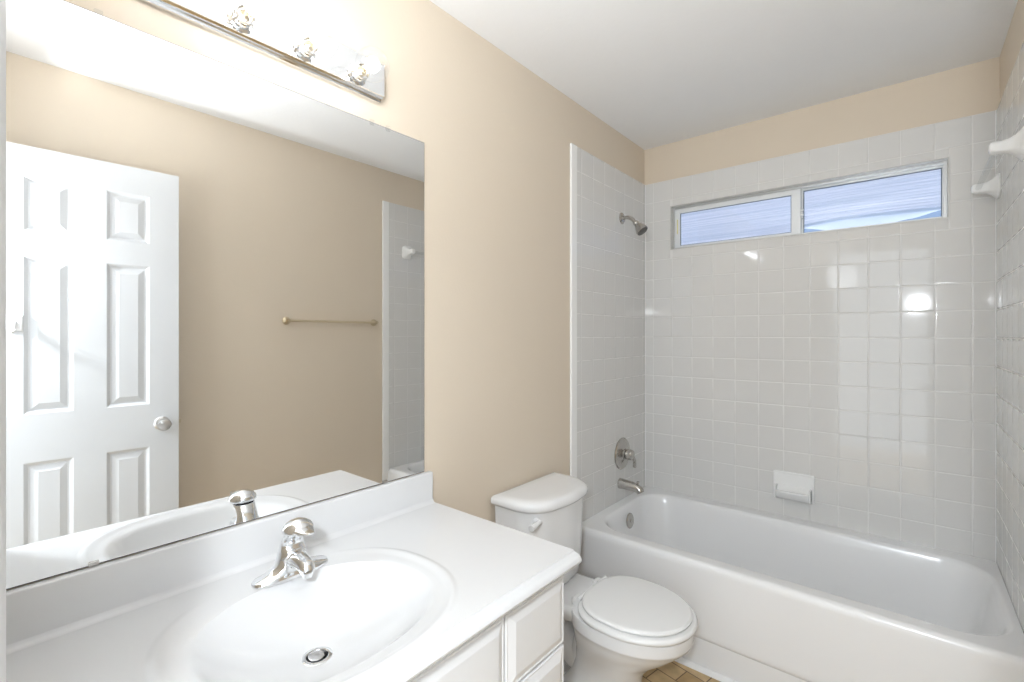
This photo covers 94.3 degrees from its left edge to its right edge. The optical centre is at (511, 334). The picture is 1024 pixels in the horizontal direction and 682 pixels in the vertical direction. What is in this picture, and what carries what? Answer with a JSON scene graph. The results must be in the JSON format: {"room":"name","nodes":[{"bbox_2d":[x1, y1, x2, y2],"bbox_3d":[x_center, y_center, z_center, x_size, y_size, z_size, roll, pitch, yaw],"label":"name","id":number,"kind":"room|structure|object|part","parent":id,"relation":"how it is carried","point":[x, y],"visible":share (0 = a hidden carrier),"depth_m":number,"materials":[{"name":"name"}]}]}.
{"room":"bathroom","nodes":[
{"label":"bathroom","id":0,"kind":"room"},
{"bbox_2d":[6,0,643,590],"bbox_3d":[-0.111,0.108,1.899,0.120,2.475,2.973,0,0,40],"label":"wall","id":1,"kind":"structure","parent":0,"point":[497,137],"depth_m":1.78,"materials":[{"name":"beige paint"}]},
{"bbox_2d":[6,0,423,589],"bbox_3d":[-0.615,-0.095,1.196,0.008,1.104,1.005,0,0,40],"label":"wall mirror","id":2,"kind":"object","parent":1,"relation":"attached to","point":[215,269],"visible":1,"depth_m":1.05,"materials":[{"name":"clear mirror"}]},
{"bbox_2d":[6,471,434,654],"bbox_3d":[-0.597,0.510,1.197,0.033,0.104,1.032,0,0,40],"label":"backsplash","id":3,"kind":"structure","parent":1,"relation":"attached to","point":[41,611],"depth_m":1.03,"materials":[{"name":"white stone"}]},
{"bbox_2d":[140,0,383,103],"bbox_3d":[-0.555,-0.758,1.151,0.157,0.124,0.642,0,0,40],"label":"vanity light","id":4,"kind":"object","parent":1,"relation":"attached to","point":[253,24],"visible":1,"depth_m":1.19,"materials":[{"name":"silver metal"}]},
{"bbox_3d":[-0.612,-0.742,1.096,0.034,0.025,0.025,0,0,40],"label":"bulb stem","id":5,"kind":"part","parent":4,"relation":"part of","materials":[{"name":"gold metal"}]},
{"bbox_3d":[-0.513,-0.742,1.214,0.034,0.025,0.025,0,0,40],"label":"bulb stem","id":6,"kind":"part","parent":4,"relation":"part of","materials":[{"name":"gold metal"}]},
{"bbox_3d":[-0.415,-0.742,1.332,0.034,0.025,0.025,0,0,40],"label":"bulb stem","id":7,"kind":"part","parent":4,"relation":"part of","materials":[{"name":"gold metal"}]},
{"bbox_2d":[570,143,576,477],"bbox_3d":[0.295,0.216,2.281,0.012,2.259,0.050,0,0,40],"label":"trim","id":8,"kind":"structure","parent":1,"relation":"attached to","point":[573,148],"depth_m":2.27,"materials":[{"name":"white tile"}]},
{"bbox_2d":[577,147,644,521],"bbox_3d":[0.563,0.185,2.603,0.011,2.194,0.788,0,0,40],"label":"wall tile","id":9,"kind":"structure","parent":1,"relation":"attached to","point":[610,253],"depth_m":2.53,"materials":[{"name":"white tile"}]},
{"bbox_2d":[614,437,635,469],"bbox_3d":[0.641,0.664,2.632,0.072,0.176,0.176,0,0,40],"label":"shower valve","id":10,"kind":"object","parent":9,"relation":"attached to","point":[623,453],"visible":1,"depth_m":2.62,"materials":[{"name":"silver metal"}]},
{"bbox_3d":[0.660,0.688,2.630,0.041,0.107,0.081,0,0,40],"label":"lever handle","id":11,"kind":"part","parent":10,"relation":"part of","materials":[{"name":"silver metal"}]},
{"bbox_2d":[617,478,643,493],"bbox_3d":[0.652,0.828,2.592,0.140,0.070,0.058,0,0,40],"label":"tub spout","id":12,"kind":"object","parent":9,"relation":"attached to","point":[622,483],"visible":1,"depth_m":2.58,"materials":[{"name":"silver metal"}]},
{"bbox_2d":[619,213,647,235],"bbox_3d":[0.671,-0.611,2.607,0.149,0.141,0.066,0,0,40],"label":"shower","id":13,"kind":"object","parent":9,"relation":"attached to","point":[640,228],"visible":1,"depth_m":2.59,"materials":[{"name":"silver metal"}]},
{"bbox_3d":[0.652,-0.633,2.623,0.084,0.057,0.021,0,0,40],"label":"shower arm","id":14,"kind":"part","parent":13,"relation":"part of","materials":[{"name":"silver metal"}]},
{"bbox_2d":[645,185,645,485],"bbox_3d":[0.813,0.012,2.893,0.005,1.847,0.005,0,0,40],"label":"trim","id":15,"kind":"structure","parent":1,"relation":"attached to","point":[645,185],"depth_m":2.89,"materials":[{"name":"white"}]},
{"bbox_2d":[642,661,720,681],"bbox_3d":[0.087,1.370,0.854,1.766,0.050,4.320,0,0,40],"label":"floor","id":16,"kind":"structure","parent":0,"point":[674,671],"depth_m":1.87,"materials":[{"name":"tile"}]},
{"bbox_2d":[409,575,563,681],"bbox_3d":[-0.399,0.970,1.030,0.552,0.751,1.029,0,0,40],"label":"vanity cabinet","id":17,"kind":"object","parent":16,"relation":"on","point":[525,644],"visible":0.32,"depth_m":1.10,"materials":[{"name":"white paint"}]},
{"bbox_2d":[6,471,581,681],"bbox_3d":[-0.381,0.572,1.016,0.597,0.227,1.032,0,0,40],"label":"sink","id":18,"kind":"object","parent":17,"relation":"in","point":[408,578],"visible":0.99,"depth_m":1.01,"materials":[{"name":"white ceramic"}]},
{"bbox_2d":[251,517,327,589],"bbox_3d":[-0.516,0.491,1.111,0.140,0.136,0.141,0,0,-6],"label":"faucet","id":19,"kind":"object","parent":18,"relation":"on","point":[292,561],"visible":1,"depth_m":1.08,"materials":[{"name":"silver metal"}]},
{"bbox_3d":[-0.481,0.439,1.083,0.098,0.032,0.069,0,0,40],"label":"lever handle","id":20,"kind":"part","parent":19,"relation":"part of","materials":[{"name":"silver metal"}]},
{"bbox_3d":[-0.483,0.522,1.085,0.090,0.046,0.048,0,0,40],"label":"spout","id":21,"kind":"part","parent":19,"relation":"part of","materials":[{"name":"silver metal"}]},
{"bbox_3d":[0.059,0.722,1.164,0.022,0.178,0.235,0,0,40],"label":"drawer","id":22,"kind":"part","parent":17,"relation":"part of","materials":[{"name":"white paint"}]},
{"bbox_3d":[0.059,0.911,1.164,0.022,0.188,0.235,0,0,40],"label":"drawer","id":23,"kind":"part","parent":17,"relation":"part of","materials":[{"name":"white paint"}]},
{"bbox_2d":[491,472,697,681],"bbox_3d":[0.317,0.984,1.754,0.703,0.741,0.433,0,0,40],"label":"toilet","id":24,"kind":"object","parent":16,"relation":"on","point":[619,628],"visible":0.81,"depth_m":1.68,"materials":[{"name":"white ceramic"}]},
{"bbox_3d":[0.081,0.686,1.712,0.036,0.029,0.070,0,0,31],"label":"flush lever","id":25,"kind":"part","parent":24,"relation":"part of","materials":[{"name":"white ceramic"}]},
{"bbox_3d":[0.141,0.819,1.911,0.216,0.323,0.388,0,0,40],"label":"tank","id":26,"kind":"part","parent":24,"relation":"part of","materials":[{"name":"white ceramic"}]},
{"bbox_3d":[0.145,0.635,1.908,0.242,0.044,0.418,0,0,40],"label":"tank lid","id":27,"kind":"part","parent":24,"relation":"part of","materials":[{"name":"white ceramic"}]},
{"bbox_3d":[0.440,0.942,1.661,0.364,0.017,0.342,0,0,40],"label":"seat lid","id":28,"kind":"part","parent":24,"relation":"part of","materials":[{"name":"white plastic"}]},
{"bbox_3d":[0.441,0.963,1.660,0.392,0.022,0.376,0,0,40],"label":"seat","id":29,"kind":"part","parent":24,"relation":"part of","materials":[{"name":"white plastic"}]},
{"bbox_2d":[577,486,1023,681],"bbox_3d":[1.133,1.133,2.103,1.503,0.424,0.799,0,0,40],"label":"bathtub","id":30,"kind":"object","parent":16,"relation":"on","point":[773,597],"visible":0.86,"depth_m":1.90,"materials":[{"name":"white ceramic"}]},
{"bbox_3d":[0.637,1.001,2.553,0.017,0.080,0.080,0,0,40],"label":"overflow plate","id":31,"kind":"part","parent":30,"relation":"part of","materials":[{"name":"silver metal"}]},
{"bbox_2d":[675,657,736,681],"bbox_3d":[0.876,1.337,1.796,1.522,0.017,0.017,0,0,40],"label":"trim","id":32,"kind":"structure","parent":30,"relation":"attached to","point":[681,660],"depth_m":1.89,"materials":[{"name":"white paint"}]},
{"bbox_2d":[430,0,1017,149],"bbox_3d":[0.520,-1.180,1.371,1.766,0.100,2.973,0,0,40],"label":"ceiling","id":33,"kind":"structure","parent":0,"point":[656,72],"depth_m":1.88,"materials":[{"name":"paint"}]},
{"bbox_2d":[644,57,999,184],"bbox_3d":[1.435,0.108,2.465,1.526,2.475,0.120,0,0,40],"label":"wall","id":34,"kind":"structure","parent":0,"point":[972,89],"depth_m":2.28,"materials":[{"name":"beige paint"}]},
{"bbox_2d":[670,157,948,249],"bbox_3d":[1.435,-0.627,2.454,1.209,0.258,0.126,0,0,40],"label":"window","id":35,"kind":"structure","parent":34,"relation":"in","point":[796,191],"depth_m":2.42,"materials":[{"name":"plastic"}]},
{"bbox_3d":[1.222,-0.625,2.620,0.645,0.231,0.020,0,0,40],"label":"sliding sash","id":36,"kind":"part","parent":35,"relation":"part of","materials":[{"name":"glass"}]},
{"bbox_2d":[681,169,940,244],"bbox_3d":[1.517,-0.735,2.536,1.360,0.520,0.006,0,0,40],"label":"window glass","id":37,"kind":"object","parent":35,"relation":"attached to","point":[904,197],"visible":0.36,"depth_m":2.44,"materials":[{"name":"glass"}]},
{"bbox_3d":[1.688,-0.625,2.263,0.548,0.231,0.020,0,0,40],"label":"fixed sash","id":38,"kind":"part","parent":35,"relation":"part of","materials":[{"name":"blue glass"}]},
{"bbox_2d":[646,111,994,561],"bbox_3d":[1.393,0.012,2.414,1.505,1.848,0.011,0,0,40],"label":"wall tile","id":39,"kind":"structure","parent":34,"relation":"attached to","point":[859,361],"depth_m":2.25,"materials":[{"name":"white tile"}]},
{"bbox_2d":[773,469,814,503],"bbox_3d":[1.394,0.763,2.361,0.180,0.139,0.070,0,0,40],"label":"soap dish","id":40,"kind":"object","parent":39,"relation":"attached to","point":[793,486],"visible":1,"depth_m":2.36,"materials":[{"name":"white ceramic"}]},
{"bbox_2d":[774,483,811,503],"bbox_3d":[1.392,0.796,2.358,0.160,0.071,0.062,0,0,40],"label":"tray","id":41,"kind":"object","parent":40,"relation":"on","point":[798,492],"depth_m":2.35,"materials":[{"name":"white ceramic"}]},
{"bbox_2d":[1000,0,1023,100],"bbox_3d":[1.151,0.108,0.843,0.120,2.475,2.973,0,0,40],"label":"wall","id":42,"kind":"structure","parent":0,"point":[1014,39],"depth_m":1.69,"materials":[{"name":"beige paint"}]},
{"bbox_2d":[995,110,996,561],"bbox_3d":[1.966,0.012,1.928,0.005,1.847,0.005,0,0,40],"label":"trim","id":43,"kind":"structure","parent":42,"relation":"attached to","point":[995,110],"depth_m":1.93,"materials":[{"name":"white"}]},
{"bbox_2d":[996,41,1023,632],"bbox_3d":[1.725,0.185,1.630,0.011,2.194,0.788,0,0,40],"label":"wall tile","id":44,"kind":"structure","parent":42,"relation":"attached to","point":[1010,110],"depth_m":1.66,"materials":[{"name":"white tile"}]},
{"bbox_2d":[971,126,1023,199],"bbox_3d":[1.710,-0.584,1.684,0.080,0.096,0.635,0,0,40],"label":"towel bar","id":45,"kind":"object","parent":44,"relation":"attached to","point":[1014,145],"visible":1,"depth_m":1.48,"materials":[{"name":"white ceramic"}]},
{"bbox_3d":[1.886,-0.584,1.893,0.080,0.096,0.088,0,0,40],"label":"ceramic post","id":46,"kind":"part","parent":45,"relation":"part of","materials":[{"name":"white ceramic"}]},
{"bbox_3d":[1.535,-0.584,1.474,0.080,0.096,0.088,0,0,40],"label":"ceramic post","id":47,"kind":"part","parent":45,"relation":"part of","materials":[{"name":"white ceramic"}]},
{"bbox_3d":[-0.396,0.108,0.277,1.526,2.475,0.120,0,0,40],"label":"wall","id":48,"kind":"structure","parent":0,"visible":0},
{"bbox_2d":[0,0,5,681],"bbox_3d":[-0.168,0.274,0.089,0.829,2.142,0.145,0,0,40],"label":"trim","id":49,"kind":"structure","parent":48,"relation":"attached to","point":[2,2],"depth_m":0.37,"materials":[{"name":"white paint"}]},
{"label":"outside","id":50,"kind":"structure","parent":0,"visible":0},
{"bbox_2d":[804,210,940,232],"bbox_3d":[2.409,-0.160,3.648,6.500,3.530,0.014,0,0,40],"label":"sky","id":51,"kind":"structure","parent":50,"point":[936,213],"depth_m":3.28,"materials":[{"name":"blue"}]}
]}

